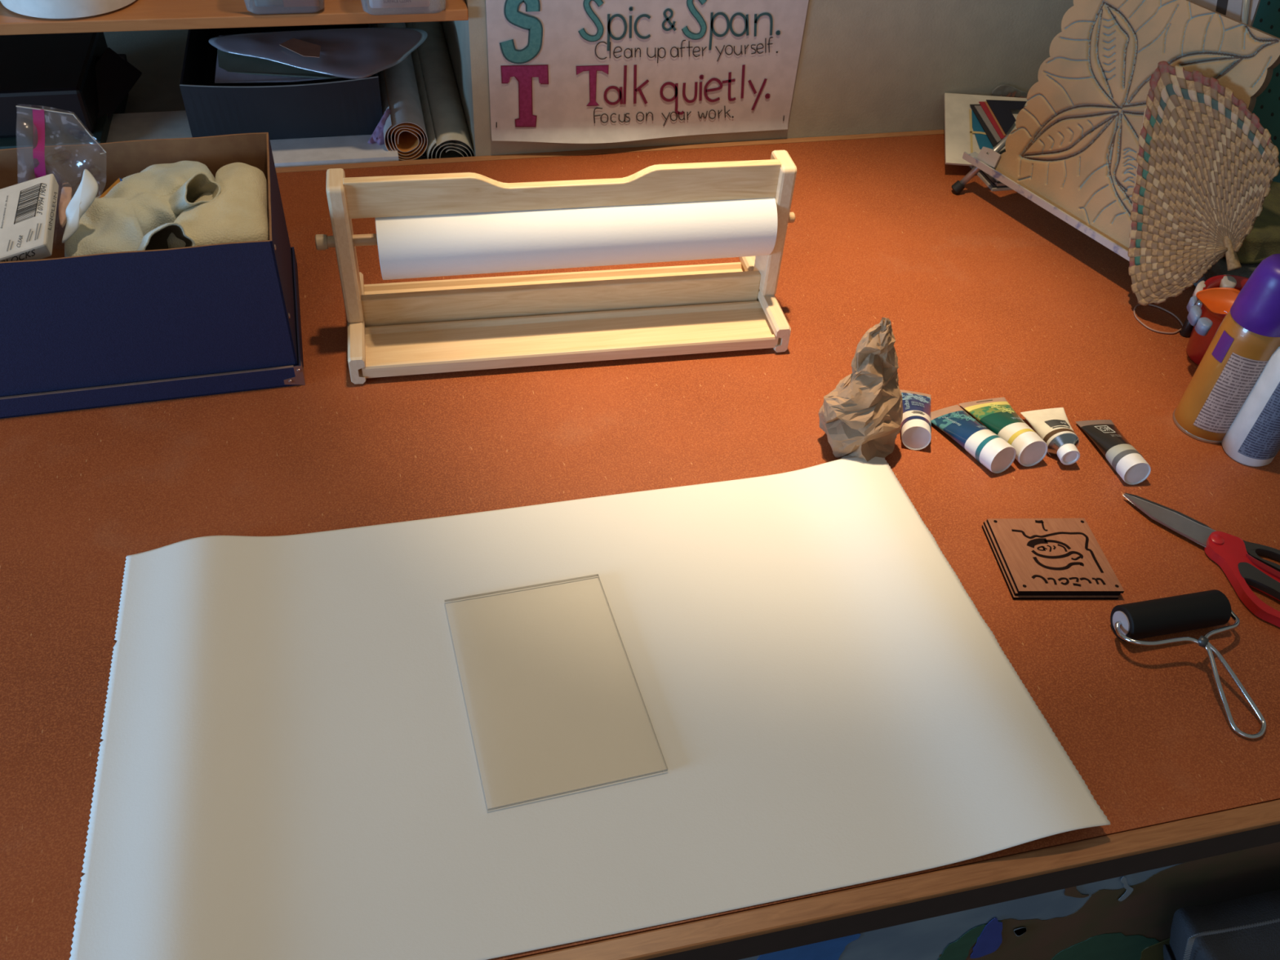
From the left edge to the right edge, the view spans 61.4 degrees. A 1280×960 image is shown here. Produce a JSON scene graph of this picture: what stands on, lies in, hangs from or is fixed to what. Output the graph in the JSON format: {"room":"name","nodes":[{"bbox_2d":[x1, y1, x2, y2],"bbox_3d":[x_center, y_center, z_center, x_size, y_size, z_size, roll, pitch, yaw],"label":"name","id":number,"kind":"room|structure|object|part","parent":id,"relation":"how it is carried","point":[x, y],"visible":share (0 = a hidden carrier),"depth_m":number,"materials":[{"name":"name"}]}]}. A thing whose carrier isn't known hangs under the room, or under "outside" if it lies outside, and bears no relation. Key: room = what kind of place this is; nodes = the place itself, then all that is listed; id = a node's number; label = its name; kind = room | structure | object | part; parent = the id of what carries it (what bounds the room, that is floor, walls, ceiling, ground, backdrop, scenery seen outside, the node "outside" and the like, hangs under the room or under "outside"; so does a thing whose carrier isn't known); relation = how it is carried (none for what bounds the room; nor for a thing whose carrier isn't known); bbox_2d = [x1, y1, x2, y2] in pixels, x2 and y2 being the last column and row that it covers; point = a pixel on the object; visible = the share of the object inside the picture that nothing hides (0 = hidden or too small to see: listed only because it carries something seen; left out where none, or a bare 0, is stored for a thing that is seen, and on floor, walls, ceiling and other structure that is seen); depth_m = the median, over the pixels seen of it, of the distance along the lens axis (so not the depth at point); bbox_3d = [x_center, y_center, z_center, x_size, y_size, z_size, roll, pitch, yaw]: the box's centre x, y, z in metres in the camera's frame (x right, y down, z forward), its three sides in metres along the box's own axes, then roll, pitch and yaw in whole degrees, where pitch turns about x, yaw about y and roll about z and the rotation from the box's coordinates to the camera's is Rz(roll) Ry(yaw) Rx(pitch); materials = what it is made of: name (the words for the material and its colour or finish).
{"room":"art studio","nodes":[
{"label":"art studio","id":0,"kind":"room"},
{"bbox_2d":[404,21,474,159],"bbox_3d":[-0.345,-0.670,1.806,0.071,0.068,0.560,-7,45,-12],"label":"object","id":1,"kind":"object","parent":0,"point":[446,129],"visible":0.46,"depth_m":1.70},
{"bbox_2d":[103,0,1073,160],"bbox_3d":[0.106,-1.114,1.562,4.900,2.800,0.661,-7,45,-12],"label":"wall","id":2,"kind":"structure","parent":0,"point":[864,66],"depth_m":1.66,"materials":[{"name":"paint"}]},
{"bbox_2d":[0,93,128,149],"bbox_3d":[-0.906,-0.531,1.593,0.245,0.050,0.260,-7,45,-12],"label":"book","id":3,"kind":"object","parent":2,"relation":"on","point":[100,132],"visible":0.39,"depth_m":1.51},
{"bbox_2d":[0,31,107,137],"bbox_3d":[-0.910,-0.580,1.558,0.235,0.066,0.240,-7,45,-12],"label":"storage bin","id":4,"kind":"object","parent":3,"relation":"on","point":[54,72],"visible":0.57,"depth_m":1.51,"materials":[{"name":"black plastic"}]},
{"bbox_2d":[83,47,142,135],"bbox_3d":[-0.811,-0.555,1.560,0.157,0.094,0.169,-7,45,-12],"label":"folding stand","id":5,"kind":"object","parent":4,"relation":"on","point":[115,76],"visible":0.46,"depth_m":1.59,"materials":[{"name":"black"}]},
{"bbox_2d":[106,110,192,142],"bbox_3d":[-0.702,-0.486,1.574,0.145,0.034,0.160,-7,45,-12],"label":"card","id":6,"kind":"object","parent":2,"relation":"on","point":[168,124],"visible":0.21,"depth_m":1.58,"materials":[{"name":"grey paper"}]},
{"bbox_2d":[0,0,468,35],"bbox_3d":[-1.147,-0.734,1.484,1.741,0.015,0.622,-7,45,-12],"label":"wall shelf","id":7,"kind":"object","parent":2,"relation":"attached to","point":[140,15],"visible":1,"depth_m":1.38,"materials":[{"name":"brown wood"}]},
{"bbox_2d":[0,0,135,19],"bbox_3d":[-0.730,-0.684,1.343,0.200,0.156,0.200,-7,45,-12],"label":"tub","id":8,"kind":"object","parent":7,"relation":"on","point":[44,9],"visible":1,"depth_m":1.33,"materials":[{"name":"white plastic"}]},
{"bbox_2d":[244,0,324,14],"bbox_3d":[-0.473,-0.690,1.417,0.123,0.092,0.194,-7,45,-12],"label":"plastic container","id":9,"kind":"object","parent":7,"relation":"on","point":[250,4],"visible":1,"depth_m":1.40,"materials":[{"name":"plastic"}]},
{"bbox_2d":[253,0,284,6],"bbox_3d":[-0.482,-0.649,1.407,0.043,0.034,0.076,-7,45,-12],"label":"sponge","id":10,"kind":"object","parent":9,"relation":"in","point":[257,2],"visible":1,"depth_m":1.39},
{"bbox_2d":[282,0,319,7],"bbox_3d":[-0.448,-0.662,1.411,0.044,0.049,0.088,-7,45,-12],"label":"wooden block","id":11,"kind":"object","parent":9,"relation":"in","point":[286,3],"visible":1,"depth_m":1.40,"materials":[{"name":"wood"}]},
{"bbox_2d":[360,0,446,15],"bbox_3d":[-0.323,-0.699,1.437,0.133,0.092,0.194,-7,45,-12],"label":"plastic container","id":12,"kind":"object","parent":7,"relation":"on","point":[435,6],"visible":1,"depth_m":1.43,"materials":[{"name":"plastic"}]},
{"bbox_2d":[368,0,430,8],"bbox_3d":[-0.325,-0.671,1.435,0.078,0.044,0.110,-7,45,-12],"label":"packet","id":13,"kind":"object","parent":12,"relation":"in","point":[373,3],"visible":1,"depth_m":1.41,"materials":[{"name":"grey"}]},
{"bbox_2d":[383,0,410,3],"bbox_3d":[-0.316,-0.630,1.399,0.035,0.021,0.001,-7,45,-12],"label":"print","id":14,"kind":"object","parent":13,"relation":"attached to","point":[388,0],"depth_m":1.41},
{"bbox_2d":[270,134,399,168],"bbox_3d":[-0.478,-0.541,1.655,0.195,0.026,0.255,-7,45,-12],"label":"board","id":15,"kind":"object","parent":2,"relation":"on","point":[331,150],"visible":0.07,"depth_m":1.58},
{"bbox_2d":[179,23,382,139],"bbox_3d":[-0.564,-0.686,1.714,0.273,0.088,0.440,-7,45,-12],"label":"storage box","id":16,"kind":"object","parent":15,"relation":"on","point":[348,105],"visible":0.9,"depth_m":1.57,"materials":[{"name":"blue cardboard"}]},
{"bbox_2d":[214,35,371,83],"bbox_3d":[-0.512,-0.624,1.589,0.220,0.026,0.111,-7,45,-12],"label":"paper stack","id":17,"kind":"object","parent":16,"relation":"in","point":[222,76],"visible":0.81,"depth_m":1.55,"materials":[{"name":"white paper"}]},
{"bbox_2d":[217,49,355,79],"bbox_3d":[-0.517,-0.604,1.568,0.206,0.015,0.043,4,44,-1],"label":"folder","id":18,"kind":"object","parent":17,"relation":"on","point":[228,61],"visible":0.81,"depth_m":1.57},
{"bbox_2d":[208,27,427,78],"bbox_3d":[-0.467,-0.625,1.578,0.317,0.019,0.143,-7,45,-12],"label":"plastic bag","id":19,"kind":"object","parent":16,"relation":"on","point":[355,51],"visible":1,"depth_m":1.58,"materials":[{"name":"plastic"}]},
{"bbox_2d":[279,38,320,57],"bbox_3d":[-0.487,-0.627,1.564,0.074,0.001,0.041,24,47,19],"label":"print","id":20,"kind":"object","parent":19,"relation":"in","point":[303,48],"visible":1,"depth_m":1.56},
{"bbox_2d":[368,108,391,145],"bbox_3d":[-0.390,-0.513,1.598,0.047,0.072,0.030,-7,45,-12],"label":"tissue","id":21,"kind":"object","parent":15,"relation":"on","point":[377,136],"visible":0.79,"depth_m":1.59,"materials":[{"name":"purple paper"}]},
{"bbox_2d":[371,22,427,160],"bbox_3d":[-0.406,-0.686,1.772,0.062,0.060,0.550,-7,45,-12],"label":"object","id":22,"kind":"object","parent":2,"relation":"on","point":[398,89],"visible":0.62,"depth_m":1.61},
{"bbox_2d":[418,150,431,158],"bbox_3d":[-0.382,-0.665,1.791,0.023,0.022,0.500,-7,45,-12],"label":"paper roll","id":23,"kind":"object","parent":2,"relation":"on","point":[424,155],"visible":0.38,"depth_m":1.63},
{"bbox_2d":[485,0,808,143],"bbox_3d":[0.025,-0.709,1.440,0.465,0.542,0.019,-7,45,-12],"label":"poster","id":24,"kind":"object","parent":2,"relation":"attached to","point":[561,71],"visible":1,"depth_m":1.56,"materials":[{"name":"paper"}]},
{"bbox_2d":[1163,889,1279,959],"bbox_3d":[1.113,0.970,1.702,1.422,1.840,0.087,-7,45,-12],"label":"storage bin","id":25,"kind":"object","parent":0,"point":[1247,927],"visible":1,"depth_m":0.98,"materials":[{"name":"plastic"}]},
{"bbox_3d":[0.038,1.260,1.049,6.200,0.020,4.700,-7,45,-12],"label":"floor","id":26,"kind":"structure","parent":0,"visible":0},
{"bbox_2d":[0,129,1279,959],"bbox_3d":[-0.028,0.218,1.500,2.700,0.840,1.192,-7,45,-12],"label":"work table","id":27,"kind":"object","parent":26,"relation":"on","point":[984,293],"visible":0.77,"depth_m":1.13,"materials":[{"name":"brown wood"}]},
{"bbox_2d":[0,132,305,418],"bbox_3d":[-0.595,-0.228,1.178,0.411,0.183,0.256,-7,45,-12],"label":"storage box","id":28,"kind":"object","parent":27,"relation":"on","point":[102,330],"visible":0.85,"depth_m":1.12,"materials":[{"name":"cardboard"}]},
{"bbox_2d":[0,173,58,262],"bbox_3d":[-0.617,-0.249,1.060,0.085,0.052,0.120,-7,45,-12],"label":"carton","id":29,"kind":"object","parent":28,"relation":"in","point":[28,209],"visible":1,"depth_m":1.06,"materials":[{"name":"white cardboard"}]},
{"bbox_2d":[6,223,41,251],"bbox_3d":[-0.596,-0.235,1.044,0.016,0.010,0.042,32,50,26],"label":"print","id":30,"kind":"object","parent":29,"relation":"on","point":[20,237],"depth_m":1.04,"materials":[{"name":"grey paper"}]},
{"bbox_2d":[16,105,106,178],"bbox_3d":[-0.600,-0.311,1.108,0.102,0.138,0.062,-7,45,-12],"label":"bag","id":31,"kind":"object","parent":28,"relation":"in","point":[38,119],"visible":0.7,"depth_m":1.09,"materials":[{"name":"plastic"}]},
{"bbox_2d":[97,177,122,198],"bbox_3d":[-0.568,-0.285,1.180,0.043,0.089,0.014,-18,49,-22],"label":"wooden stick","id":32,"kind":"object","parent":28,"relation":"in","point":[118,180],"visible":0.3,"depth_m":1.16,"materials":[{"name":"orange wood"}]},
{"bbox_2d":[64,160,221,257],"bbox_3d":[-0.522,-0.290,1.141,0.156,0.072,0.219,-7,45,-12],"label":"cloth","id":33,"kind":"object","parent":28,"relation":"in","point":[140,212],"visible":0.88,"depth_m":1.12,"materials":[{"name":"beige fabric"}]},
{"bbox_2d":[58,180,72,227],"bbox_3d":[-0.591,-0.284,1.108,0.013,0.023,0.068,-7,45,-12],"label":"scrap","id":34,"kind":"object","parent":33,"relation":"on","point":[66,194],"visible":0.98,"depth_m":1.10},
{"bbox_2d":[62,168,97,243],"bbox_3d":[-0.558,-0.271,1.069,0.020,0.050,0.060,19,46,15],"label":"paper slip","id":35,"kind":"object","parent":33,"relation":"on","point":[85,195],"visible":1,"depth_m":1.07,"materials":[{"name":"white paper"}]},
{"bbox_3d":[-0.599,-0.172,1.232,0.410,0.026,0.256,-7,45,-12],"label":"lid","id":36,"kind":"part","parent":28,"relation":"part of","materials":[{"name":"blue cardboard"}]},
{"bbox_2d":[167,162,269,248],"bbox_3d":[-0.453,-0.294,1.165,0.105,0.052,0.175,-7,45,-12],"label":"stuffed fabric form","id":37,"kind":"object","parent":28,"relation":"in","point":[240,211],"visible":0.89,"depth_m":1.12,"materials":[{"name":"beige fabric"}]},
{"bbox_2d":[315,150,796,384],"bbox_3d":[-0.087,-0.263,1.237,0.545,0.208,0.173,-5,45,-10],"label":"holder","id":38,"kind":"object","parent":27,"relation":"on","point":[395,329],"visible":0.97,"depth_m":1.25,"materials":[{"name":"brown wood"}]},
{"bbox_3d":[-0.347,-0.259,1.174,0.012,0.017,0.017,-7,45,-12],"label":"dowel knob","id":39,"kind":"part","parent":38,"relation":"part of","materials":[{"name":"brown wood"}]},
{"bbox_2d":[364,262,745,294],"bbox_3d":[-0.097,-0.230,1.329,0.483,0.017,0.069,-5,45,-10],"label":"tray","id":40,"kind":"object","parent":38,"relation":"on","point":[557,277],"depth_m":1.34,"materials":[{"name":"brown wood"}]},
{"bbox_2d":[361,301,778,377],"bbox_3d":[-0.079,-0.168,1.266,0.483,0.017,0.075,-5,45,-10],"label":"tray","id":41,"kind":"object","parent":38,"relation":"on","point":[449,340],"depth_m":1.26,"materials":[{"name":"brown wood"}]},
{"bbox_2d":[374,197,777,279],"bbox_3d":[-0.070,-0.284,1.227,0.446,0.085,0.082,-5,45,-10],"label":"paper roll","id":42,"kind":"object","parent":38,"relation":"on","point":[411,246],"visible":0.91,"depth_m":1.19,"materials":[{"name":"white paper"}]},
{"bbox_2d":[69,456,1110,959],"bbox_3d":[-0.055,0.170,0.928,0.774,0.019,0.443,-7,45,-12],"label":"paper sheet","id":43,"kind":"object","parent":27,"relation":"on","point":[287,768],"visible":1,"depth_m":0.90,"materials":[{"name":"white paper"}]},
{"bbox_2d":[444,573,667,806],"bbox_3d":[-0.078,0.173,0.932,0.147,0.003,0.217,-9,46,-14],"label":"plate","id":44,"kind":"object","parent":43,"relation":"on","point":[596,575],"visible":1,"depth_m":0.99,"materials":[{"name":"clear glass"}]},
{"bbox_2d":[818,317,902,462],"bbox_3d":[0.239,-0.096,1.122,0.092,0.164,0.075,-7,45,-12],"label":"paper bag","id":45,"kind":"object","parent":27,"relation":"on","point":[862,417],"visible":1,"depth_m":1.12,"materials":[{"name":"brown paper"}]},
{"bbox_2d":[899,389,931,449],"bbox_3d":[0.309,-0.076,1.206,0.040,0.034,0.099,10,44,5],"label":"paint tube","id":46,"kind":"object","parent":27,"relation":"on","point":[916,423],"visible":0.89,"depth_m":1.18,"materials":[{"name":"blue"}]},
{"bbox_2d":[907,392,925,401],"bbox_3d":[0.317,-0.095,1.231,0.014,0.007,0.025,-31,54,-31],"label":"print","id":47,"kind":"object","parent":46,"relation":"on","point":[912,397],"depth_m":1.23},
{"bbox_2d":[930,404,1016,473],"bbox_3d":[0.366,-0.054,1.186,0.052,0.036,0.109,-16,48,-20],"label":"paint tube","id":48,"kind":"object","parent":27,"relation":"on","point":[989,449],"visible":0.98,"depth_m":1.17,"materials":[{"name":"blue"}]},
{"bbox_2d":[950,412,975,421],"bbox_3d":[0.361,-0.070,1.205,0.028,0.008,0.017,25,48,20],"label":"print","id":49,"kind":"object","parent":48,"relation":"on","point":[954,416],"depth_m":1.21},
{"bbox_2d":[944,93,1026,166],"bbox_3d":[0.539,-0.544,1.671,0.134,0.046,0.182,7,44,3],"label":"board","id":50,"kind":"object","parent":27,"relation":"on","point":[957,106],"visible":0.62,"depth_m":1.67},
{"bbox_2d":[968,109,993,152],"bbox_3d":[0.526,-0.535,1.660,0.036,0.027,0.104,7,44,2],"label":"picture card","id":51,"kind":"object","parent":50,"relation":"on","point":[982,139],"visible":0.79,"depth_m":1.66,"materials":[{"name":"teal paper"}]},
{"bbox_2d":[969,104,998,146],"bbox_3d":[0.537,-0.551,1.671,0.020,0.026,0.089,-7,45,-12],"label":"card","id":52,"kind":"object","parent":50,"relation":"on","point":[993,140],"visible":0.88,"depth_m":1.67,"materials":[{"name":"black paper"}]},
{"bbox_2d":[974,105,1002,142],"bbox_3d":[0.543,-0.553,1.672,0.015,0.023,0.079,-11,46,-15],"label":"card","id":53,"kind":"object","parent":50,"relation":"on","point":[979,108],"visible":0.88,"depth_m":1.67,"materials":[{"name":"grey paper"}]},
{"bbox_2d":[978,101,1005,139],"bbox_3d":[0.550,-0.560,1.674,0.019,0.024,0.080,-7,45,-12],"label":"card","id":54,"kind":"object","parent":50,"relation":"on","point":[982,104],"visible":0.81,"depth_m":1.67,"materials":[{"name":"red paper"}]},
{"bbox_2d":[984,101,1006,136],"bbox_3d":[0.555,-0.562,1.675,0.012,0.022,0.074,-7,45,-12],"label":"card","id":55,"kind":"object","parent":50,"relation":"on","point":[985,102],"visible":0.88,"depth_m":1.67,"materials":[{"name":"paper"}]},
{"bbox_2d":[986,99,1026,133],"bbox_3d":[0.585,-0.568,1.681,0.068,0.022,0.075,-7,45,-12],"label":"card","id":56,"kind":"object","parent":55,"relation":"on","point":[1001,109],"visible":0.92,"depth_m":1.68,"materials":[{"name":"black paper"}]},
{"bbox_2d":[991,84,1027,101],"bbox_3d":[0.597,-0.619,1.727,0.075,0.030,0.004,-7,45,-12],"label":"plastic wrap","id":57,"kind":"object","parent":50,"relation":"on","point":[1024,95],"visible":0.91,"depth_m":1.73,"materials":[{"name":"clear plastic"}]},
{"bbox_2d":[968,165,1013,191],"bbox_3d":[0.593,-0.481,1.665,0.162,0.004,0.110,-7,45,-12],"label":"magazine","id":58,"kind":"object","parent":27,"relation":"on","point":[984,180],"visible":0.14,"depth_m":1.62,"materials":[{"name":"grey paper"}]},
{"bbox_2d":[978,169,1006,187],"bbox_3d":[0.594,-0.485,1.663,0.159,0.004,0.106,-7,45,-12],"label":"magazine","id":59,"kind":"object","parent":58,"relation":"on","point":[980,171],"visible":0.14,"depth_m":1.62,"materials":[{"name":"black paper"}]},
{"bbox_2d":[994,182,1005,186],"bbox_3d":[0.596,-0.487,1.659,0.156,0.004,0.110,-7,45,-12],"label":"magazine","id":60,"kind":"object","parent":59,"relation":"on","point":[998,184],"visible":0.14,"depth_m":1.61,"materials":[{"name":"paper"}]},
{"bbox_2d":[982,170,999,182],"bbox_3d":[0.593,-0.491,1.657,0.162,0.004,0.106,-7,45,-12],"label":"magazine","id":61,"kind":"object","parent":60,"relation":"on","point":[992,179],"visible":0.14,"depth_m":1.61,"materials":[{"name":"black paper"}]},
{"bbox_2d":[994,149,1005,181],"bbox_3d":[0.595,-0.492,1.654,0.159,0.004,0.110,-7,45,-12],"label":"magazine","id":62,"kind":"object","parent":61,"relation":"on","point":[1004,150],"visible":0.07,"depth_m":1.66,"materials":[{"name":"black paper"}]},
{"bbox_2d":[959,397,1047,466],"bbox_3d":[0.408,-0.063,1.199,0.060,0.036,0.112,-7,45,-12],"label":"paint tube","id":63,"kind":"object","parent":27,"relation":"on","point":[997,415],"visible":0.92,"depth_m":1.18,"materials":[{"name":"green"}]},
{"bbox_2d":[988,403,1013,413],"bbox_3d":[0.409,-0.081,1.221,0.029,0.008,0.019,35,52,28],"label":"print","id":64,"kind":"object","parent":63,"relation":"on","point":[993,407],"depth_m":1.22},
{"bbox_2d":[739,841,1279,959],"bbox_3d":[0.838,0.860,1.605,2.173,1.716,0.003,-7,45,-12],"label":"rug","id":65,"kind":"object","parent":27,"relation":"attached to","point":[1130,917],"visible":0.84,"depth_m":1.02,"materials":[{"name":"carpet"}]},
{"bbox_2d":[1020,407,1079,465],"bbox_3d":[0.466,-0.053,1.196,0.050,0.035,0.087,-7,45,-12],"label":"paint tube","id":66,"kind":"object","parent":27,"relation":"on","point":[1052,425],"visible":0.94,"depth_m":1.18,"materials":[{"name":"metal"}]},
{"bbox_3d":[0.462,-0.063,1.191,0.024,0.006,0.015,-2,44,-6],"label":"printed panel","id":67,"kind":"part","parent":66,"relation":"part of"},
{"bbox_2d":[982,524,1119,599],"bbox_3d":[0.406,0.081,1.070,0.107,0.003,0.097,0,44,-5],"label":"wooden coaster","id":68,"kind":"object","parent":27,"relation":"on","point":[1090,597],"visible":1,"depth_m":1.04,"materials":[{"name":"brown wood"}]},
{"bbox_2d":[983,520,1120,595],"bbox_3d":[0.407,0.077,1.069,0.107,0.003,0.097,0,44,-5],"label":"wooden coaster","id":69,"kind":"object","parent":68,"relation":"on","point":[986,526],"visible":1,"depth_m":1.04,"materials":[{"name":"brown wood"}]},
{"bbox_2d":[986,518,1124,593],"bbox_3d":[0.409,0.074,1.067,0.107,0.003,0.097,0,44,-5],"label":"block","id":70,"kind":"object","parent":69,"relation":"on","point":[1039,555],"visible":1,"depth_m":1.06,"materials":[{"name":"brown wood"}]},
{"bbox_2d":[951,0,1260,261],"bbox_3d":[0.619,-0.492,1.388,0.121,0.410,0.357,-24,51,-26],"label":"easel","id":71,"kind":"object","parent":27,"relation":"on","point":[1244,11],"visible":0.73,"depth_m":1.46,"materials":[{"name":"wood"}]},
{"bbox_3d":[0.502,-0.464,1.573,0.066,0.087,0.010,-3,45,-8],"label":"leg","id":72,"kind":"part","parent":71,"relation":"part of","materials":[{"name":"wood"}]},
{"bbox_2d":[995,0,1279,250],"bbox_3d":[0.623,-0.471,1.384,0.078,0.280,0.286,-22,50,-25],"label":"carved panel","id":73,"kind":"object","parent":71,"relation":"on","point":[1073,145],"visible":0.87,"depth_m":1.40,"materials":[{"name":"beige wood"}]},
{"bbox_3d":[0.684,-0.579,1.294,0.037,0.147,0.136,-23,50,-26],"label":"plate","id":74,"kind":"part","parent":71,"relation":"part of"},
{"bbox_2d":[1075,419,1151,484],"bbox_3d":[0.529,-0.041,1.188,0.046,0.032,0.104,-7,45,-12],"label":"paint tube","id":75,"kind":"object","parent":27,"relation":"on","point":[1126,460],"visible":1,"depth_m":1.17,"materials":[{"name":"black"}]},
{"bbox_2d":[1133,303,1183,333],"bbox_3d":[0.668,-0.209,1.390,0.057,0.002,0.066,-7,45,-12],"label":"rubber band","id":76,"kind":"object","parent":27,"relation":"on","point":[1135,306],"visible":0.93,"depth_m":1.39,"materials":[{"name":"beige rubber"}]},
{"bbox_2d":[1110,589,1266,739],"bbox_3d":[0.509,0.165,0.970,0.126,0.034,0.145,-7,45,-12],"label":"brayer","id":77,"kind":"object","parent":27,"relation":"on","point":[1130,622],"visible":1,"depth_m":0.99,"materials":[{"name":"rubber"}]},
{"bbox_2d":[1179,300,1201,337],"bbox_3d":[0.695,-0.203,1.353,0.014,0.050,0.014,-7,45,-12],"label":"marker","id":78,"kind":"object","parent":27,"relation":"on","point":[1186,330],"visible":0.39,"depth_m":1.36,"materials":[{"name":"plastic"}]},
{"bbox_2d":[1122,492,1279,627],"bbox_3d":[0.576,0.079,1.077,0.205,0.014,0.101,26,48,20],"label":"scissors","id":79,"kind":"object","parent":27,"relation":"on","point":[1239,560],"visible":1,"depth_m":1.08,"materials":[{"name":"metal"}]},
{"bbox_3d":[0.553,0.036,1.125,0.098,0.003,0.018,29,49,23],"label":"blade","id":80,"kind":"part","parent":79,"relation":"part of","materials":[{"name":"silver metal"}]},
{"bbox_3d":[0.546,0.041,1.116,0.099,0.003,0.029,28,49,23],"label":"blade","id":81,"kind":"part","parent":79,"relation":"part of","materials":[{"name":"metal"}]},
{"bbox_3d":[0.613,0.100,1.060,0.065,0.010,0.131,-7,45,-12],"label":"handle","id":82,"kind":"part","parent":79,"relation":"part of","materials":[{"name":"red plastic"}]},
{"bbox_3d":[0.643,0.083,1.081,0.037,0.010,0.081,-32,55,-32],"label":"handle","id":83,"kind":"part","parent":79,"relation":"part of","materials":[{"name":"plastic"}]},
{"bbox_2d":[1128,61,1279,306],"bbox_3d":[0.657,-0.348,1.320,0.063,0.259,0.216,-19,49,-22],"label":"fan","id":84,"kind":"object","parent":27,"relation":"on","point":[1207,166],"visible":1,"depth_m":1.30,"materials":[{"name":"beige wicker"}]},
{"bbox_3d":[0.711,-0.271,1.293,0.016,0.036,0.037,-7,45,-12],"label":"handle","id":85,"kind":"part","parent":84,"relation":"part of","materials":[{"name":"wicker"}]},
{"bbox_2d":[1186,274,1248,364],"bbox_3d":[0.700,-0.183,1.305,0.132,0.090,0.101,-7,45,-12],"label":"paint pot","id":86,"kind":"object","parent":27,"relation":"on","point":[1206,323],"visible":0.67,"depth_m":1.30,"materials":[{"name":"plastic"}]},
{"bbox_2d":[1195,287,1239,314],"bbox_3d":[0.674,-0.210,1.253,0.052,0.027,0.018,21,46,16],"label":"scoop","id":87,"kind":"object","parent":86,"relation":"in","point":[1219,300],"visible":0.96,"depth_m":1.25,"materials":[{"name":"orange plastic"}]},
{"bbox_2d":[1172,253,1279,443],"bbox_3d":[0.656,-0.143,1.167,0.068,0.218,0.068,-7,45,-12],"label":"spray can","id":88,"kind":"object","parent":27,"relation":"on","point":[1244,342],"visible":0.89,"depth_m":1.15,"materials":[{"name":"metal"}]},
{"bbox_2d":[1193,257,1260,286],"bbox_3d":[0.823,-0.275,1.438,0.155,0.046,0.130,-7,45,-12],"label":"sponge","id":89,"kind":"object","parent":27,"relation":"on","point":[1220,268],"visible":0.02,"depth_m":1.41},
{"bbox_2d":[1223,181,1279,263],"bbox_3d":[0.830,-0.348,1.447,0.160,0.043,0.140,-7,45,-12],"label":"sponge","id":90,"kind":"object","parent":89,"relation":"on","point":[1263,241],"visible":0.3,"depth_m":1.39,"materials":[{"name":"green"}]},
{"bbox_2d":[1221,346,1279,466],"bbox_3d":[0.687,-0.092,1.154,0.055,0.168,0.055,-7,45,-12],"label":"bottle","id":91,"kind":"object","parent":27,"relation":"on","point":[1252,438],"visible":1,"depth_m":1.16,"materials":[{"name":"white plastic"}]},
{"bbox_2d":[1252,0,1279,182],"bbox_3d":[1.004,-0.623,1.401,0.005,0.620,0.636,-7,45,-12],"label":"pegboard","id":92,"kind":"object","parent":27,"relation":"on","point":[1267,19],"visible":0.15,"depth_m":1.63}
]}

